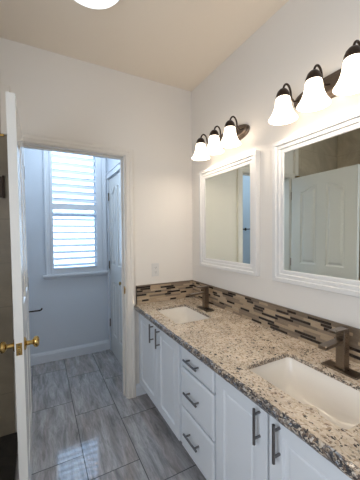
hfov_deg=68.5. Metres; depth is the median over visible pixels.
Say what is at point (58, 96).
wall
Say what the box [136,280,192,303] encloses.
backsplash
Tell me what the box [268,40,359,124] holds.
vanity light
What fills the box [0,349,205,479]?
floor
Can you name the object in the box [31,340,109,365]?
baseboard
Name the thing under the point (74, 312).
wall
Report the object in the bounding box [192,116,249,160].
vanity light
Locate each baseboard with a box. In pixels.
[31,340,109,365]
[136,383,145,396]
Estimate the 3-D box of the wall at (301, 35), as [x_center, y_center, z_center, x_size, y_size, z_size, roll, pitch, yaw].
[0.924,-0.003,1.112,0.100,2.722,3.465,-1,2,-28]
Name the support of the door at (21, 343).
in the wall at (58, 96)
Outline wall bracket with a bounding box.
[0,175,4,197]
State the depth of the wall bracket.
1.78 m
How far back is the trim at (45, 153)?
2.87 m
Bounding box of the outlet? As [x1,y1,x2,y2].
[152,263,158,276]
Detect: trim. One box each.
[0,84,9,134]
[22,134,135,398]
[42,270,108,279]
[43,150,106,274]
[106,161,119,340]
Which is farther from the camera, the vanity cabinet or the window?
the window
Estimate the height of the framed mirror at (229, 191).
0.825 m
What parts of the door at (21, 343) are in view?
knob, latch plate, knob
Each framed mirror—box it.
[199,150,259,276]
[272,110,359,297]
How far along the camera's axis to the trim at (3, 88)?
1.77 m
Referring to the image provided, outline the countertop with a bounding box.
[134,297,359,479]
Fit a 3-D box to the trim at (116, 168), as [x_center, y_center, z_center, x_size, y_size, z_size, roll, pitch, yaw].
[-0.691,0.273,2.849,0.022,2.110,0.756,-1,2,-28]
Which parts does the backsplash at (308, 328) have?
edge trim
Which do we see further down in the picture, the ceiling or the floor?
the floor
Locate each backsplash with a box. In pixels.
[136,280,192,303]
[192,280,359,363]
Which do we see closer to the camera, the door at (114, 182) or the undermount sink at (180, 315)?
the undermount sink at (180, 315)
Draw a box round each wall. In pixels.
[0,37,192,436]
[24,148,108,354]
[107,158,119,349]
[191,0,359,328]
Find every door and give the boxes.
[0,91,39,479]
[108,172,121,365]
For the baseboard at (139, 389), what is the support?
attached to the wall at (58, 96)
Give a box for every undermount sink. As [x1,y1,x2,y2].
[158,307,207,323]
[249,357,359,428]
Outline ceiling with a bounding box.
[0,0,288,91]
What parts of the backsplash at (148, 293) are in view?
edge trim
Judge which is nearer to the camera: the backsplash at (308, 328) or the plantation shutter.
the backsplash at (308, 328)
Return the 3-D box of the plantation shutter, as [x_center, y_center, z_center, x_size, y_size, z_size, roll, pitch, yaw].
[-1.170,-0.366,2.997,0.546,1.472,0.068,-1,2,-28]
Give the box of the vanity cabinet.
[139,313,351,479]
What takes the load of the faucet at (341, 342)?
on the countertop
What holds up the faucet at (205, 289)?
on the countertop
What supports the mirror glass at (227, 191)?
attached to the framed mirror at (229, 191)
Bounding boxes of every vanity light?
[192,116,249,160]
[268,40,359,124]
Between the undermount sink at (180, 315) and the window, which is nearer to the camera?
the undermount sink at (180, 315)
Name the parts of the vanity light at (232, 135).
lamp shade, lamp shade, lamp shade, plate, arm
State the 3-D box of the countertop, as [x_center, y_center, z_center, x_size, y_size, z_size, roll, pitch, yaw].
[0.314,0.585,1.538,0.595,0.046,1.929,-1,2,-28]
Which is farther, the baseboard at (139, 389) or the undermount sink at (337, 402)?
the baseboard at (139, 389)
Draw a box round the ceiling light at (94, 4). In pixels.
[75,0,118,8]
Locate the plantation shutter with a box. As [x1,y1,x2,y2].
[49,151,102,273]
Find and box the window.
[53,157,96,267]
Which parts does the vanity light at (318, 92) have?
lamp shade, arm, lamp shade, plate, arm, lamp shade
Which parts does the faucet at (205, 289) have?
spout, plate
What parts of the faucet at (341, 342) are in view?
spout, lever, plate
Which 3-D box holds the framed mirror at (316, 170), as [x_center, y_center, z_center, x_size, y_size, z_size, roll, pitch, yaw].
[0.738,-0.161,1.308,0.036,0.830,0.695,-1,2,-28]
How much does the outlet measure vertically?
0.116 m
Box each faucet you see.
[189,285,213,311]
[318,326,359,379]
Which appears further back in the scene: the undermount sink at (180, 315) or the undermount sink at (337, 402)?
the undermount sink at (180, 315)
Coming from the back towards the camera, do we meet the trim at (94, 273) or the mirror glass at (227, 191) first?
the trim at (94, 273)
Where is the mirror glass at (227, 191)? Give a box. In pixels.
[205,164,249,263]
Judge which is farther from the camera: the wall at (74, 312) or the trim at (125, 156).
the wall at (74, 312)
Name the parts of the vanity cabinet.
door, handle, door, handle, handle, handle, drawer, drawer, drawer, door, handle, handle, door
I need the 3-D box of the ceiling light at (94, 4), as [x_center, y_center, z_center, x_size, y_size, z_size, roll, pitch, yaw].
[-0.456,-1.309,1.349,0.356,0.101,0.356,-1,2,-28]
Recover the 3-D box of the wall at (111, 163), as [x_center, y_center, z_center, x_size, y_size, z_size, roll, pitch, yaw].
[-0.598,-0.032,2.792,0.100,2.722,0.934,-1,2,-28]

